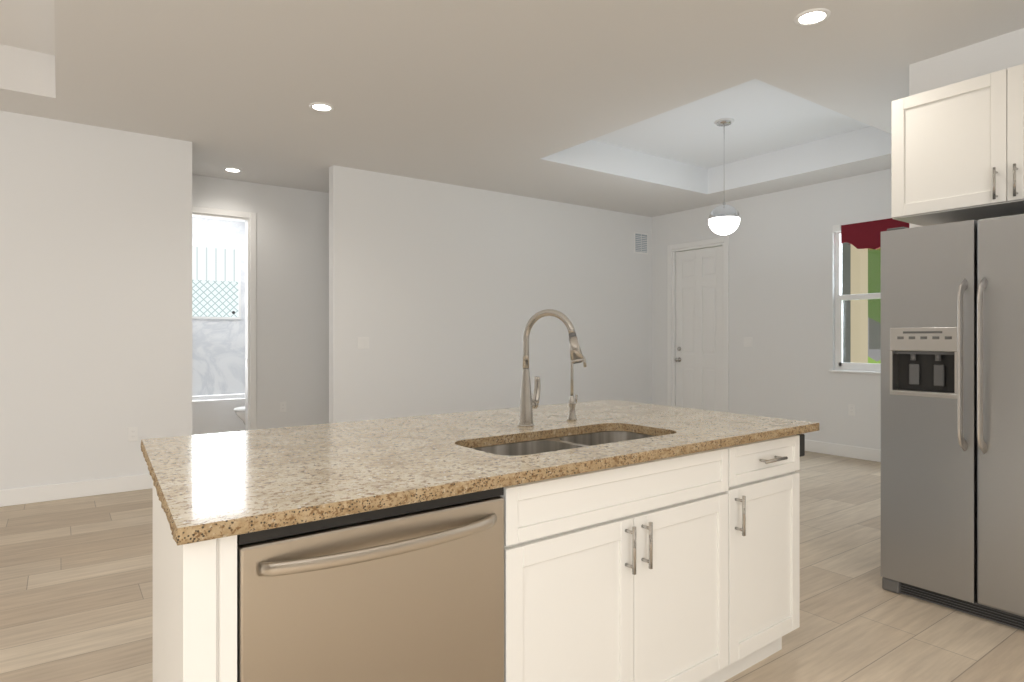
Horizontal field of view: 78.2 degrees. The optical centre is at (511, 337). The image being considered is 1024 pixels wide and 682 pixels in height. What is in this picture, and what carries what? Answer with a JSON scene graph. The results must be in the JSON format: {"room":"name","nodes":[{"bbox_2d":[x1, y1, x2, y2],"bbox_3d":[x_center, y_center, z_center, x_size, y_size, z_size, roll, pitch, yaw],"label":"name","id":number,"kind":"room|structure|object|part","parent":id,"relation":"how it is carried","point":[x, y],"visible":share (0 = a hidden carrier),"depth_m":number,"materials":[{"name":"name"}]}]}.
{"room":"kitchen","nodes":[
{"label":"kitchen","id":0,"kind":"room"},
{"bbox_2d":[0,0,54,55],"bbox_3d":[-3.518,-1.968,1.794,3.580,0.004,3.820,0,0,-36],"label":"ceiling","id":1,"kind":"structure","parent":0,"point":[27,24],"depth_m":3.96,"materials":[{"name":"white paint"}]},
{"bbox_2d":[192,217,244,395],"bbox_3d":[-3.832,-0.215,8.280,1.600,2.910,0.120,0,0,-36],"label":"wall","id":2,"kind":"structure","parent":0,"point":[218,356],"depth_m":8.22,"materials":[{"name":"paint"}]},
{"bbox_2d":[192,244,240,318],"bbox_3d":[-3.890,-0.723,8.151,0.715,0.955,0.020,0,0,-36],"label":"window","id":3,"kind":"structure","parent":2,"relation":"in","point":[216,281],"depth_m":8.19,"materials":[{"name":"white glass"}]},
{"bbox_2d":[192,174,328,429],"bbox_3d":[-2.393,-0.215,7.134,2.600,2.910,0.120,0,0,-36],"label":"wall","id":4,"kind":"structure","parent":0,"point":[292,298],"depth_m":6.99,"materials":[{"name":"white paint"}]},
{"bbox_2d":[192,206,255,429],"bbox_3d":[-3.132,-0.052,6.594,0.840,2.585,0.136,0,0,-36],"label":"door frame","id":5,"kind":"structure","parent":4,"relation":"attached to","point":[250,323],"depth_m":6.76,"materials":[{"name":"white wood"}]},
{"bbox_2d":[0,111,651,489],"bbox_3d":[-3.190,-0.215,5.108,12.780,2.910,0.120,0,0,-36],"label":"wall","id":6,"kind":"structure","parent":0,"point":[441,295],"depth_m":6.11,"materials":[{"name":"white paint"}]},
{"bbox_2d":[0,474,152,506],"bbox_3d":[-5.525,1.177,3.348,6.934,0.125,0.014,0,0,-36],"label":"baseboard","id":7,"kind":"structure","parent":6,"relation":"attached to","point":[35,494],"depth_m":4.87,"materials":[{"name":"white wood"}]},
{"bbox_2d":[128,427,137,441],"bbox_3d":[-3.075,0.780,5.112,0.070,0.115,0.009,0,0,-36],"label":"electrical outlet plate","id":8,"kind":"object","parent":6,"relation":"attached to","point":[132,433],"visible":1,"depth_m":5.11,"materials":[{"name":"white plastic"}]},
{"bbox_2d":[634,232,647,254],"bbox_3d":[1.760,-1.290,8.582,0.275,0.290,0.014,0,0,-36],"label":"air vent","id":9,"kind":"object","parent":6,"relation":"in","point":[640,243],"visible":1,"depth_m":8.57,"materials":[{"name":"white metal"}]},
{"bbox_2d":[0,451,1023,681],"bbox_3d":[-1.145,1.290,2.194,13.100,0.100,13.300,0,0,-36],"label":"floor","id":10,"kind":"structure","parent":0,"point":[76,589],"depth_m":2.91,"materials":[{"name":"brown wood"}]},
{"bbox_2d":[192,393,244,434],"bbox_3d":[-3.616,0.990,7.890,1.455,0.500,0.755,0,0,-36],"label":"bathtub","id":11,"kind":"object","parent":10,"relation":"on","point":[213,413],"visible":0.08,"depth_m":7.52,"materials":[{"name":"white ceramic"}]},
{"bbox_2d":[234,406,244,423],"bbox_3d":[-2.885,0.835,7.458,0.763,0.810,0.450,0,0,-36],"label":"toilet","id":12,"kind":"object","parent":10,"relation":"on","point":[240,412],"visible":0.15,"depth_m":7.21,"materials":[{"name":"white ceramic"}]},
{"bbox_2d":[153,425,818,681],"bbox_3d":[0.055,0.801,2.103,2.204,0.879,0.856,0,0,-37],"label":"kitchen island","id":13,"kind":"object","parent":10,"relation":"on","point":[529,539],"depth_m":1.63,"materials":[{"name":"wood"},{"name":"painted wood"},{"name":"brushed nickel"}]},
{"bbox_2d":[230,479,504,681],"bbox_3d":[-0.273,0.802,1.392,0.627,0.876,0.126,0,0,-37],"label":"dishwasher","id":14,"kind":"object","parent":13,"relation":"in","point":[409,590],"depth_m":1.36,"materials":[{"name":"silver metal"}]},
{"bbox_2d":[141,399,818,548],"bbox_3d":[-0.026,0.362,2.237,2.280,0.064,1.157,0,0,-37],"label":"island countertop","id":15,"kind":"structure","parent":13,"relation":"on","point":[212,482],"depth_m":1.75,"materials":[{"name":"beige stone"}]},
{"bbox_2d":[513,309,585,424],"bbox_3d":[0.134,0.112,2.311,0.127,0.436,0.266,0,0,-37],"label":"faucet","id":16,"kind":"object","parent":15,"relation":"on","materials":[{"name":"silver metal"}]},
{"bbox_2d":[565,365,586,420],"bbox_3d":[0.261,0.196,2.505,0.063,0.269,0.080,0,0,-37],"label":"faucet","id":17,"kind":"object","parent":15,"relation":"on","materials":[{"name":"silver metal"}]},
{"bbox_2d":[881,214,1023,629],"bbox_3d":[2.421,0.352,2.978,1.008,1.776,0.910,0,0,-36],"label":"refrigerator","id":18,"kind":"object","parent":10,"relation":"on","point":[952,415],"visible":1,"depth_m":2.84,"materials":[{"name":"silver metal"}]},
{"bbox_2d":[0,0,1023,216],"bbox_3d":[-1.162,-1.870,2.182,12.900,0.400,13.140,0,0,-36],"label":"ceiling","id":19,"kind":"structure","parent":0,"point":[530,98],"depth_m":4.10,"materials":[{"name":"white paint"}]},
{"bbox_2d":[223,167,241,172],"bbox_3d":[-2.773,-1.666,6.258,0.176,0.008,0.176,0,0,-36],"label":"recessed light","id":20,"kind":"object","parent":19,"relation":"in","point":[233,170],"visible":1,"depth_m":6.26,"materials":[{"name":"white plastic"}]},
{"bbox_2d":[309,102,333,111],"bbox_3d":[-1.375,-1.666,4.553,0.176,0.008,0.176,0,0,-36],"label":"recessed light","id":21,"kind":"object","parent":19,"relation":"in","point":[320,106],"visible":1,"depth_m":4.55,"materials":[{"name":"white plastic"}]},
{"bbox_2d":[794,8,830,25],"bbox_3d":[1.561,-1.666,3.277,0.176,0.008,0.176,0,0,-36],"label":"recessed light","id":22,"kind":"object","parent":19,"relation":"in","point":[814,16],"visible":1,"depth_m":3.27,"materials":[{"name":"white plastic"}]},
{"bbox_2d":[592,79,869,168],"bbox_3d":[1.921,-1.968,5.690,2.480,0.004,2.240,0,0,-36],"label":"ceiling","id":23,"kind":"structure","parent":0,"point":[767,118],"depth_m":5.89,"materials":[{"name":"white paint"}]},
{"bbox_2d":[708,118,739,234],"bbox_3d":[1.925,-1.450,5.718,0.276,1.031,0.276,0,0,-36],"label":"pendant light","id":24,"kind":"object","parent":23,"relation":"hanging from","point":[724,219],"visible":1,"depth_m":5.63,"materials":[{"name":"white glass"}]},
{"bbox_3d":[1.925,-1.006,5.718,0.271,0.144,0.271,0,0,-36],"label":"globe","id":25,"kind":"part","parent":24,"relation":"part of"},
{"bbox_2d":[652,169,890,449],"bbox_3d":[3.222,-0.215,7.032,0.120,2.910,4.240,0,0,-36],"label":"wall","id":26,"kind":"structure","parent":0,"point":[782,279],"depth_m":7.08,"materials":[{"name":"white paint"}]},
{"bbox_2d":[667,236,728,412],"bbox_3d":[2.422,-0.002,8.131,0.136,2.485,0.950,0,0,-36],"label":"door frame","id":27,"kind":"structure","parent":26,"relation":"attached to","point":[671,254],"depth_m":8.23,"materials":[{"name":"white wood"}]},
{"bbox_2d":[675,246,721,411],"bbox_3d":[2.397,0.044,8.113,0.118,2.379,0.750,0,0,-36],"label":"entry door","id":28,"kind":"structure","parent":26,"relation":"in","point":[698,359],"depth_m":8.11,"materials":[{"name":"white wood"}]},
{"bbox_2d":[805,439,880,461],"bbox_3d":[3.530,1.177,6.489,0.014,0.125,3.000,0,0,-36],"label":"baseboard","id":29,"kind":"structure","parent":26,"relation":"attached to","point":[870,454],"depth_m":6.57,"materials":[{"name":"white wood"}]},
{"bbox_2d":[829,232,880,373],"bbox_3d":[3.717,-0.395,6.304,0.135,1.509,1.040,0,0,-36],"label":"nook window","id":30,"kind":"structure","parent":26,"relation":"in","point":[841,365],"depth_m":6.64,"materials":[{"name":"white"}]},
{"bbox_2d":[833,218,908,248],"bbox_3d":[3.674,-1.040,6.307,0.032,0.300,0.915,0,0,-36],"label":"valance","id":31,"kind":"object","parent":30,"relation":"attached to","point":[863,235],"visible":0.52,"depth_m":6.40,"materials":[{"name":"red fabric"}]},
{"bbox_2d":[909,28,1023,227],"bbox_3d":[4.144,-0.215,1.568,0.120,2.910,5.710,0,0,-36],"label":"wall","id":32,"kind":"structure","parent":0,"point":[997,53],"depth_m":3.60,"materials":[{"name":"white paint"}]},
{"bbox_2d":[891,64,1023,225],"bbox_3d":[2.530,-0.928,3.074,0.734,0.613,0.990,0,0,-36],"label":"upper cabinet","id":33,"kind":"object","parent":32,"relation":"attached to","point":[957,152],"visible":1,"depth_m":3.05,"materials":[{"name":"white wood"}]},
{"label":"outside","id":34,"kind":"structure","parent":0,"visible":0},
{"bbox_2d":[842,242,880,363],"bbox_3d":[21.284,-2.932,27.608,53.210,10.006,60.000,0,0,-36],"label":"garden","id":35,"kind":"object","parent":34,"point":[864,289],"depth_m":8.42,"materials":[{"name":"plant"}]}
]}

